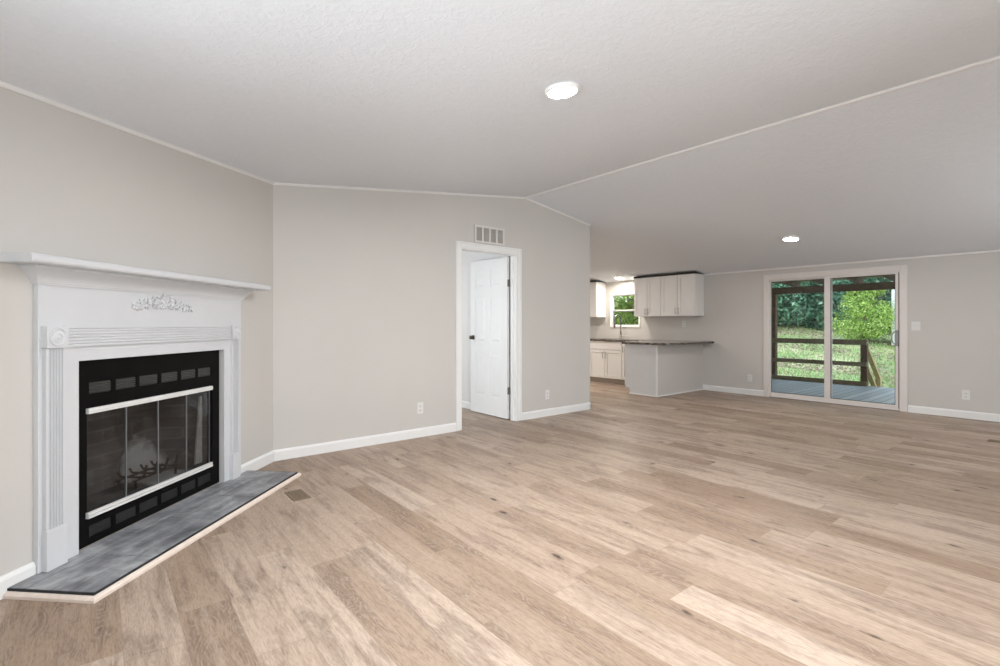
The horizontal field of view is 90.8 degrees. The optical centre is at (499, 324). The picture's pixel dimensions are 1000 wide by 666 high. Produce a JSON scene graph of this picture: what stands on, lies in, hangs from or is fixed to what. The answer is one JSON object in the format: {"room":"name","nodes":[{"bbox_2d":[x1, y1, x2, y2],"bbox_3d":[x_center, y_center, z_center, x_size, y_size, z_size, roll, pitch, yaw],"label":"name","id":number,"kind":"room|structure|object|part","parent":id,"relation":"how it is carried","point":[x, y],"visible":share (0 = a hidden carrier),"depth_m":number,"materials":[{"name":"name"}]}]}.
{"room":"living room","nodes":[
{"label":"living room","id":0,"kind":"room"},
{"bbox_2d":[0,87,272,575],"bbox_3d":[-2.087,-0.029,2.932,0.100,2.378,2.502,0,0,5],"label":"wall","id":1,"kind":"structure","parent":0,"point":[72,185],"depth_m":2.56,"materials":[{"name":"paint"}]},
{"bbox_2d":[0,562,35,599],"bbox_3d":[-2.119,1.114,1.949,0.016,0.092,0.538,0,0,5],"label":"baseboard","id":2,"kind":"structure","parent":1,"relation":"attached to","point":[7,580],"depth_m":2.13,"materials":[{"name":"white paint"}]},
{"bbox_2d":[0,252,270,573],"bbox_3d":[-1.949,0.412,2.950,0.172,1.423,1.793,0,0,5],"label":"fireplace mantel","id":3,"kind":"object","parent":1,"relation":"attached to","point":[83,310],"visible":1,"depth_m":2.42,"materials":[{"name":"white paint"}]},
{"bbox_2d":[0,252,270,290],"bbox_3d":[-1.949,-0.280,2.950,0.172,0.039,1.793,0,0,5],"label":"mantel shelf","id":4,"kind":"object","parent":3,"relation":"attached to","point":[24,260],"depth_m":2.49,"materials":[{"name":"white paint"}]},
{"bbox_3d":[-1.988,-0.219,2.953,0.094,0.082,1.619,0,0,5],"label":"crown molding","id":5,"kind":"part","parent":3,"relation":"part of","materials":[{"name":"white paint"}]},
{"bbox_3d":[-2.021,0.432,2.956,0.026,1.384,1.483,0,0,5],"label":"surround panel","id":6,"kind":"part","parent":3,"relation":"part of","materials":[{"name":"white paint"}]},
{"bbox_2d":[0,81,273,184],"bbox_3d":[-2.031,-1.087,2.927,0.012,0.231,2.502,0,0,5],"label":"trim","id":7,"kind":"structure","parent":1,"relation":"attached to","point":[2,84],"depth_m":2.63,"materials":[{"name":"paint"}]},
{"bbox_2d":[79,350,218,549],"bbox_3d":[-2.203,0.652,2.974,0.384,0.941,1.093,0,0,5],"label":"fireplace insert","id":8,"kind":"object","parent":1,"relation":"attached to","point":[149,425],"visible":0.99,"depth_m":3.02,"materials":[{"name":"black metal"}]},
{"bbox_3d":[-2.036,0.441,2.949,0.022,0.028,0.931,0,0,5],"label":"rail","id":9,"kind":"part","parent":8,"relation":"part of","materials":[{"name":"silver metal"}]},
{"bbox_3d":[-2.038,0.969,2.949,0.018,0.029,0.931,0,0,5],"label":"rail","id":10,"kind":"part","parent":8,"relation":"part of","materials":[{"name":"silver metal"}]},
{"bbox_3d":[-2.082,0.730,3.398,0.012,0.460,0.066,0,0,5],"label":"panel","id":11,"kind":"part","parent":8,"relation":"part of","materials":[{"name":"grey glass"}]},
{"bbox_2d":[241,450,273,472],"bbox_3d":[-1.936,1.114,3.934,0.016,0.092,0.480,0,0,5],"label":"baseboard","id":12,"kind":"structure","parent":1,"relation":"attached to","point":[259,462],"depth_m":3.95,"materials":[{"name":"white paint"}]},
{"bbox_2d":[273,185,588,449],"bbox_3d":[-0.382,-0.199,5.489,4.050,2.718,0.100,0,0,-39],"label":"wall","id":13,"kind":"structure","parent":0,"point":[364,281],"depth_m":4.85,"materials":[{"name":"paint"}]},
{"bbox_2d":[274,423,455,460],"bbox_3d":[-1.195,1.114,4.754,1.860,0.092,0.016,0,0,-39],"label":"baseboard","id":14,"kind":"structure","parent":13,"relation":"attached to","point":[319,448],"depth_m":4.64,"materials":[{"name":"white paint"}]},
{"bbox_2d":[274,182,524,198],"bbox_3d":[-0.804,-1.360,5.074,2.870,0.364,0.012,0,0,-39],"label":"trim","id":15,"kind":"structure","parent":13,"relation":"attached to","point":[275,183],"depth_m":4.84,"materials":[{"name":"paint"}]},
{"bbox_2d":[417,402,422,413],"bbox_3d":[-0.820,0.863,5.063,0.072,0.116,0.010,0,0,-39],"label":"wall outlet","id":16,"kind":"object","parent":13,"relation":"attached to","point":[420,404],"visible":1,"depth_m":5.06,"materials":[{"name":"white plastic"}]},
{"bbox_2d":[456,241,521,430],"bbox_3d":[-0.385,0.130,5.973,0.942,2.061,0.898,0,0,-39],"label":"door","id":17,"kind":"structure","parent":13,"relation":"in","point":[490,281],"depth_m":6.03,"materials":[{"name":"white paint"}]},
{"bbox_2d":[474,224,504,245],"bbox_3d":[-0.118,-1.012,5.630,0.430,0.196,0.014,0,0,-39],"label":"air vent","id":18,"kind":"object","parent":13,"relation":"in","point":[482,234],"visible":1,"depth_m":5.62,"materials":[{"name":"metal"}]},
{"bbox_2d":[545,390,548,398],"bbox_3d":[0.595,0.890,6.212,0.072,0.116,0.010,0,0,-39],"label":"wall outlet","id":19,"kind":"object","parent":13,"relation":"attached to","point":[546,391],"visible":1,"depth_m":6.21,"materials":[{"name":"white plastic"}]},
{"bbox_2d":[522,402,590,419],"bbox_3d":[0.746,1.114,6.331,1.271,0.092,0.016,0,0,-39],"label":"baseboard","id":20,"kind":"structure","parent":13,"relation":"attached to","point":[584,406],"depth_m":6.29,"materials":[{"name":"white paint"}]},
{"bbox_2d":[526,198,590,225],"bbox_3d":[0.772,-1.438,6.355,1.192,0.208,0.012,0,0,-39],"label":"trim","id":21,"kind":"structure","parent":13,"relation":"attached to","point":[533,201],"depth_m":6.33,"materials":[{"name":"paint"}]},
{"bbox_2d":[589,226,589,401],"bbox_3d":[1.222,-0.139,6.727,0.012,2.414,0.012,0,0,-39],"label":"trim","id":22,"kind":"structure","parent":13,"relation":"attached to","point":[589,226],"depth_m":6.72,"materials":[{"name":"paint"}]},
{"bbox_2d":[462,251,509,410],"bbox_3d":[-0.744,-0.197,7.229,0.100,2.715,3.040,0,0,-39],"label":"wall","id":23,"kind":"structure","parent":0,"point":[468,257],"depth_m":6.78,"materials":[{"name":"white paint"}]},
{"bbox_2d":[462,401,509,417],"bbox_3d":[-0.789,1.114,7.192,0.016,0.092,3.040,0,0,-39],"label":"baseboard","id":24,"kind":"structure","parent":23,"relation":"attached to","point":[465,404],"depth_m":6.77,"materials":[{"name":"white paint"}]},
{"bbox_2d":[0,381,999,665],"bbox_3d":[0.560,1.190,5.222,9.154,0.060,10.900,0,0,-39],"label":"floor","id":25,"kind":"structure","parent":0,"point":[701,527],"depth_m":2.45,"materials":[{"name":"brown wood"}]},
{"bbox_2d":[3,470,300,603],"bbox_3d":[-1.819,1.142,2.928,0.435,0.036,1.738,0,0,5],"label":"hearth","id":26,"kind":"object","parent":25,"relation":"on","point":[107,565],"visible":0.99,"depth_m":2.51,"materials":[{"name":"grey stone"}]},
{"bbox_2d":[284,489,310,500],"bbox_3d":[-1.371,1.157,3.341,0.112,0.006,0.216,0,0,-39],"label":"floor vent","id":27,"kind":"object","parent":25,"relation":"in","point":[299,494],"visible":1,"depth_m":3.34,"materials":[{"name":"brown metal"}]},
{"bbox_2d":[590,341,624,384],"bbox_3d":[2.271,0.746,9.839,0.630,0.828,0.810,0,0,-39],"label":"base cabinet","id":28,"kind":"object","parent":25,"relation":"on","point":[605,356],"visible":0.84,"depth_m":9.64,"materials":[{"name":"white paint"}]},
{"bbox_3d":[1.931,0.780,9.824,0.019,0.547,0.398,0,0,-39],"label":"door","id":29,"kind":"part","parent":28,"relation":"part of","materials":[{"name":"white paint"}]},
{"bbox_3d":[2.059,0.417,9.667,0.019,0.159,0.802,0,0,-39],"label":"drawer","id":30,"kind":"part","parent":28,"relation":"part of","materials":[{"name":"white paint"}]},
{"bbox_3d":[2.187,0.780,9.510,0.019,0.547,0.398,0,0,-39],"label":"door","id":31,"kind":"part","parent":28,"relation":"part of","materials":[{"name":"white paint"}]},
{"bbox_2d":[622,344,702,396],"bbox_3d":[2.630,0.746,8.765,1.428,0.828,1.305,0,0,-39],"label":"base cabinet","id":32,"kind":"object","parent":25,"relation":"on","point":[647,370],"visible":0.79,"depth_m":8.13,"materials":[{"name":"white paint"}]},
{"bbox_3d":[2.526,0.696,9.091,0.019,0.716,0.658,0,0,-39],"label":"door","id":33,"kind":"part","parent":32,"relation":"part of","materials":[{"name":"white paint"}]},
{"bbox_3d":[2.306,0.746,8.060,0.019,0.828,0.605,0,0,-39],"label":"panel","id":34,"kind":"part","parent":32,"relation":"part of","materials":[{"name":"white paint"}]},
{"bbox_2d":[590,338,713,344],"bbox_3d":[2.151,0.315,9.316,1.478,0.034,3.150,0,0,-39],"label":"countertop","id":35,"kind":"structure","parent":32,"relation":"on","point":[624,341],"depth_m":8.42,"materials":[{"name":"stone"}]},
{"bbox_2d":[613,314,624,338],"bbox_3d":[2.394,0.051,9.904,0.246,0.495,0.129,0,0,-39],"label":"kitchen faucet","id":36,"kind":"object","parent":35,"relation":"on","point":[621,336],"visible":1,"depth_m":9.96,"materials":[{"name":"silver metal"}]},
{"bbox_3d":[2.490,0.746,7.825,0.020,0.828,0.020,0,0,-39],"label":"corner trim","id":37,"kind":"part","parent":32,"relation":"part of","materials":[{"name":"white paint"}]},
{"bbox_3d":[2.869,1.149,8.458,1.412,0.022,0.528,0,0,-39],"label":"shoe trim","id":38,"kind":"part","parent":32,"relation":"part of","materials":[{"name":"white paint"}]},
{"bbox_3d":[3.043,0.746,8.278,1.400,0.828,0.013,0,0,-39],"label":"panel","id":39,"kind":"part","parent":32,"relation":"part of","materials":[{"name":"paint"}]},
{"bbox_2d":[987,439,999,442],"bbox_3d":[4.933,1.157,4.832,0.112,0.006,0.216,0,0,-39],"label":"floor vent","id":40,"kind":"object","parent":25,"relation":"in","point":[989,440],"visible":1,"depth_m":4.89,"materials":[{"name":"brown metal"}]},
{"bbox_2d":[0,0,999,281],"bbox_3d":[0.630,-1.246,5.246,9.294,0.782,10.950,0,0,-39],"label":"ceiling","id":41,"kind":"structure","parent":0,"point":[448,96],"depth_m":2.89,"materials":[{"name":"white paint"}]},
{"bbox_2d":[545,82,578,98],"bbox_3d":[0.342,-1.289,2.720,0.188,0.047,0.188,0,0,-35],"label":"recessed light","id":42,"kind":"object","parent":41,"relation":"in","point":[561,90],"visible":1,"depth_m":2.69,"materials":[{"name":"white paint"}]},
{"bbox_2d":[548,87,575,97],"bbox_3d":[0.344,-1.280,2.721,0.154,0.001,0.154,-9,5,-39],"label":"diffuser","id":43,"kind":"object","parent":42,"relation":"attached to","point":[563,91],"depth_m":2.72,"materials":[{"name":"white plastic"}]},
{"bbox_2d":[525,56,999,198],"bbox_3d":[2.214,-1.533,3.635,0.028,0.029,6.051,0,0,-39],"label":"trim","id":44,"kind":"structure","parent":41,"relation":"attached to","point":[996,58],"depth_m":3.61,"materials":[{"name":"paint"}]},
{"bbox_2d":[782,236,799,241],"bbox_3d":[3.716,-1.091,6.298,0.200,0.055,0.200,0,0,-35],"label":"recessed light","id":45,"kind":"object","parent":41,"relation":"in","point":[786,238],"visible":1,"depth_m":6.28,"materials":[{"name":"white paint"}]},
{"bbox_2d":[783,238,797,240],"bbox_3d":[3.715,-1.082,6.296,0.164,0.001,0.164,11,-7,-39],"label":"diffuser","id":46,"kind":"object","parent":45,"relation":"attached to","point":[786,239],"depth_m":6.30,"materials":[{"name":"white plastic"}]},
{"bbox_2d":[590,252,999,413],"bbox_3d":[4.132,0.130,8.123,0.090,2.060,10.600,0,0,-39],"label":"wall","id":47,"kind":"structure","parent":0,"point":[955,299],"depth_m":6.41,"materials":[{"name":"paint"}]},
{"bbox_2d":[590,280,605,316],"bbox_3d":[1.869,-0.525,10.568,0.336,0.765,0.750,0,0,-39],"label":"upper cabinet","id":48,"kind":"object","parent":47,"relation":"attached to","point":[597,288],"visible":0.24,"depth_m":10.28,"materials":[{"name":"white paint"}]},
{"bbox_3d":[1.884,-0.509,10.350,0.019,0.721,0.362,0,0,-39],"label":"door","id":49,"kind":"part","parent":48,"relation":"part of","materials":[{"name":"white paint"}]},
{"bbox_2d":[610,293,639,326],"bbox_3d":[2.566,-0.282,10.040,0.104,0.689,0.734,0,0,-39],"label":"window","id":50,"kind":"structure","parent":47,"relation":"in","point":[612,296],"depth_m":10.23,"materials":[{"name":"white paint"}]},
{"bbox_3d":[2.583,-0.424,10.054,0.030,0.338,0.666,0,0,-39],"label":"sash","id":51,"kind":"part","parent":50,"relation":"part of","materials":[{"name":"clear glass"}]},
{"bbox_3d":[2.557,-0.131,10.033,0.030,0.318,0.666,0,0,-39],"label":"sash","id":52,"kind":"part","parent":50,"relation":"part of","materials":[{"name":"white paint"}]},
{"bbox_2d":[634,275,663,316],"bbox_3d":[2.866,-0.525,9.341,0.336,0.765,0.583,0,0,-39],"label":"upper cabinet","id":53,"kind":"object","parent":47,"relation":"attached to","point":[647,289],"visible":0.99,"depth_m":9.25,"materials":[{"name":"white paint"}]},
{"bbox_3d":[2.676,-0.509,9.375,0.019,0.721,0.284,0,0,-39],"label":"door","id":54,"kind":"part","parent":53,"relation":"part of","materials":[{"name":"white paint"}]},
{"bbox_3d":[2.860,-0.509,9.149,0.019,0.721,0.284,0,0,-39],"label":"door","id":55,"kind":"part","parent":53,"relation":"part of","materials":[{"name":"white paint"}]},
{"bbox_2d":[660,271,703,315],"bbox_3d":[3.265,-0.525,8.849,0.336,0.765,0.680,0,0,-39],"label":"upper cabinet","id":56,"kind":"object","parent":47,"relation":"attached to","point":[682,294],"visible":1,"depth_m":8.70,"materials":[{"name":"white paint"}]},
{"bbox_3d":[3.058,-0.509,8.905,0.019,0.721,0.325,0,0,-39],"label":"door","id":57,"kind":"part","parent":56,"relation":"part of","materials":[{"name":"white paint"}]},
{"bbox_3d":[3.267,-0.509,8.647,0.019,0.721,0.325,0,0,-39],"label":"door","id":58,"kind":"part","parent":56,"relation":"part of","materials":[{"name":"white paint"}]},
{"bbox_2d":[703,384,763,395],"bbox_3d":[3.914,1.114,8.307,0.016,0.092,1.040,0,0,-39],"label":"baseboard","id":59,"kind":"structure","parent":47,"relation":"attached to","point":[705,387],"depth_m":8.27,"materials":[{"name":"white paint"}]},
{"bbox_2d":[764,265,907,411],"bbox_3d":[4.832,0.187,7.229,0.126,1.946,1.816,0,0,-39],"label":"door","id":60,"kind":"structure","parent":47,"relation":"in","point":[900,272],"depth_m":7.19,"materials":[{"name":"white plastic"}]},
{"bbox_3d":[4.609,0.224,7.566,0.030,1.825,0.844,0,0,-39],"label":"fixed panel","id":61,"kind":"part","parent":60,"relation":"part of","materials":[{"name":"clear glass"}]},
{"bbox_3d":[5.066,0.224,6.938,0.038,1.825,0.868,0,0,-39],"label":"sliding panel","id":62,"kind":"part","parent":60,"relation":"part of","materials":[{"name":"clear glass"}]},
{"bbox_3d":[5.289,0.185,6.605,0.081,0.210,0.030,0,0,35],"label":"handle","id":63,"kind":"part","parent":60,"relation":"part of","materials":[{"name":"white metal"}]},
{"bbox_2d":[704,250,999,274],"bbox_3d":[5.511,-0.872,6.345,0.012,0.024,6.100,0,0,-39],"label":"trim","id":64,"kind":"structure","parent":47,"relation":"attached to","point":[989,250],"depth_m":6.85,"materials":[{"name":"paint"}]},
{"bbox_2d":[911,322,920,329],"bbox_3d":[5.430,0.025,6.437,0.020,0.116,0.094,0,0,-39],"label":"light switch","id":65,"kind":"object","parent":47,"relation":"attached to","point":[914,325],"visible":1,"depth_m":6.44,"materials":[{"name":"white plastic"}]},
{"bbox_2d":[908,405,999,421],"bbox_3d":[6.407,1.114,5.238,0.016,0.092,3.252,0,0,-39],"label":"baseboard","id":66,"kind":"structure","parent":47,"relation":"attached to","point":[914,409],"depth_m":6.13,"materials":[{"name":"white paint"}]},
{"bbox_2d":[962,390,969,399],"bbox_3d":[5.736,0.874,6.069,0.010,0.116,0.072,0,0,-39],"label":"wall outlet","id":67,"kind":"object","parent":47,"relation":"attached to","point":[965,393],"visible":1,"depth_m":6.07,"materials":[{"name":"white plastic"}]},
{"label":"outside","id":68,"kind":"structure","parent":0,"visible":0},
{"bbox_2d":[772,379,894,403],"bbox_3d":[6.148,1.300,8.859,3.964,0.040,11.000,0,0,-39],"label":"floor","id":69,"kind":"structure","parent":68,"point":[840,391],"depth_m":9.50,"materials":[{"name":"grey wood"}]},
{"bbox_2d":[772,338,868,385],"bbox_3d":[5.938,0.802,12.167,0.140,0.955,5.200,0,0,-39],"label":"deck railing","id":70,"kind":"object","parent":69,"relation":"on","point":[863,363],"visible":0.4,"depth_m":10.56,"materials":[{"name":"brown wood"}]},
{"bbox_3d":[5.899,0.393,12.142,0.039,0.085,5.190,0,0,-39],"label":"rail","id":71,"kind":"part","parent":70,"relation":"part of","materials":[{"name":"brown wood"}]},
{"bbox_3d":[5.899,0.832,12.142,0.039,0.087,5.190,0,0,-39],"label":"rail","id":72,"kind":"part","parent":70,"relation":"part of","materials":[{"name":"brown wood"}]},
{"bbox_3d":[5.899,1.234,12.142,0.039,0.092,5.190,0,0,-39],"label":"rail","id":73,"kind":"part","parent":70,"relation":"part of","materials":[{"name":"brown wood"}]},
{"bbox_3d":[7.550,0.838,10.214,0.090,0.885,0.115,0,0,-39],"label":"post","id":74,"kind":"part","parent":70,"relation":"part of","materials":[{"name":"brown wood"}]},
{"bbox_2d":[868,346,880,386],"bbox_3d":[7.978,1.329,10.578,1.057,1.901,0.090,0,0,-39],"label":"stair handrail","id":75,"kind":"object","parent":70,"relation":"attached to","point":[877,382],"visible":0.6,"depth_m":10.60,"materials":[{"name":"beige wood"}]},
{"bbox_3d":[7.969,1.210,10.570,1.034,0.842,0.085,0,0,-39],"label":"rail","id":76,"kind":"part","parent":75,"relation":"part of","materials":[{"name":"beige wood"}]},
{"bbox_3d":[8.353,1.720,10.882,0.090,1.120,0.090,0,0,-39],"label":"newel post","id":77,"kind":"part","parent":75,"relation":"part of","materials":[{"name":"beige wood"}]},
{"bbox_2d":[772,275,894,374],"bbox_3d":[6.298,-0.020,9.046,4.316,2.600,10.700,0,0,-39],"label":"porch roof","id":78,"kind":"structure","parent":69,"relation":"on","point":[796,288],"depth_m":10.88,"materials":[{"name":"brown wood"}]},
{"bbox_3d":[6.443,0.290,11.592,0.110,1.980,0.110,0,0,-39],"label":"post","id":79,"kind":"part","parent":78,"relation":"part of","materials":[{"name":"brown wood"}]},
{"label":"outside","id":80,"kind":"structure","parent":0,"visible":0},
{"bbox_2d":[777,318,894,387],"bbox_3d":[13.420,0.546,22.496,32.000,3.407,42.000,0,0,-39],"label":"ground","id":81,"kind":"structure","parent":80,"point":[779,325],"depth_m":18.21,"materials":[{"name":"plant"}]},
{"bbox_2d":[616,295,633,324],"bbox_3d":[3.970,-0.414,14.996,3.975,4.386,3.807,0,0,22],"label":"bush","id":82,"kind":"object","parent":81,"relation":"on","point":[630,298],"visible":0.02,"depth_m":14.79,"materials":[{"name":"green plant"}]},
{"bbox_2d":[614,296,637,324],"bbox_3d":[3.106,0.600,12.730,3.046,2.768,3.260,0,0,32],"label":"bush","id":83,"kind":"object","parent":81,"relation":"on","point":[626,317],"visible":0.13,"depth_m":12.27,"materials":[{"name":"green plant"}]},
{"bbox_2d":[775,283,806,324],"bbox_3d":[13.795,-2.440,27.050,5.231,5.222,5.225,0,0,10],"label":"tree","id":84,"kind":"object","parent":81,"relation":"on","point":[783,301],"visible":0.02,"depth_m":25.99,"materials":[{"name":"green plant"}]},
{"bbox_2d":[772,281,816,326],"bbox_3d":[14.191,-2.184,25.896,4.732,5.004,4.989,0,0,26],"label":"tree","id":85,"kind":"object","parent":81,"relation":"on","point":[793,305],"visible":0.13,"depth_m":24.70,"materials":[{"name":"green plant"}]},
{"bbox_2d":[777,283,846,325],"bbox_3d":[15.976,-2.656,27.286,5.114,5.646,5.619,0,0,11],"label":"tree","id":86,"kind":"object","parent":81,"relation":"on","point":[833,293],"visible":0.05,"depth_m":25.38,"materials":[{"name":"green plant"}]},
{"bbox_2d":[778,279,875,328],"bbox_3d":[17.223,-2.123,25.796,4.746,4.964,4.979,0,0,3],"label":"tree","id":87,"kind":"object","parent":81,"relation":"on","point":[818,317],"visible":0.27,"depth_m":24.83,"materials":[{"name":"green plant"}]},
{"bbox_2d":[777,325,894,386],"bbox_3d":[13.917,0.957,21.374,8.572,2.050,22.689,0,0,42],"label":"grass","id":88,"kind":"structure","parent":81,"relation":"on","point":[788,330],"depth_m":17.54,"materials":[{"name":"green plant"}]},
{"bbox_2d":[832,277,890,317],"bbox_3d":[19.334,-3.061,28.017,5.300,6.073,5.705,0,0,-14],"label":"tree","id":89,"kind":"object","parent":81,"relation":"on","point":[878,278],"visible":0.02,"depth_m":26.02,"materials":[{"name":"green plant"}]},
{"bbox_2d":[835,277,890,318],"bbox_3d":[21.130,-2.799,27.963,5.441,5.591,5.491,0,0,-8],"label":"tree","id":90,"kind":"object","parent":81,"relation":"on","point":[867,281],"visible":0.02,"depth_m":26.14,"materials":[{"name":"green plant"}]},
{"bbox_2d":[832,290,894,342],"bbox_3d":[15.645,-0.459,20.856,2.954,2.638,2.950,0,0,32],"label":"bush","id":91,"kind":"object","parent":81,"relation":"on","point":[868,318],"visible":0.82,"depth_m":20.59,"materials":[{"name":"green plant"}]},
{"bbox_2d":[860,277,890,323],"bbox_3d":[21.906,-2.485,27.208,4.878,5.254,5.703,0,0,17],"label":"tree","id":92,"kind":"object","parent":81,"relation":"on","point":[888,298],"visible":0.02,"depth_m":26.09,"materials":[{"name":"green plant"}]},
{"bbox_2d":[891,281,894,345],"bbox_3d":[18.080,-0.942,19.976,3.300,3.950,2.900,0,0,-32],"label":"garden shed","id":93,"kind":"object","parent":81,"relation":"on","point":[892,290],"visible":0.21,"depth_m":20.24,"materials":[{"name":"white"}]}
]}

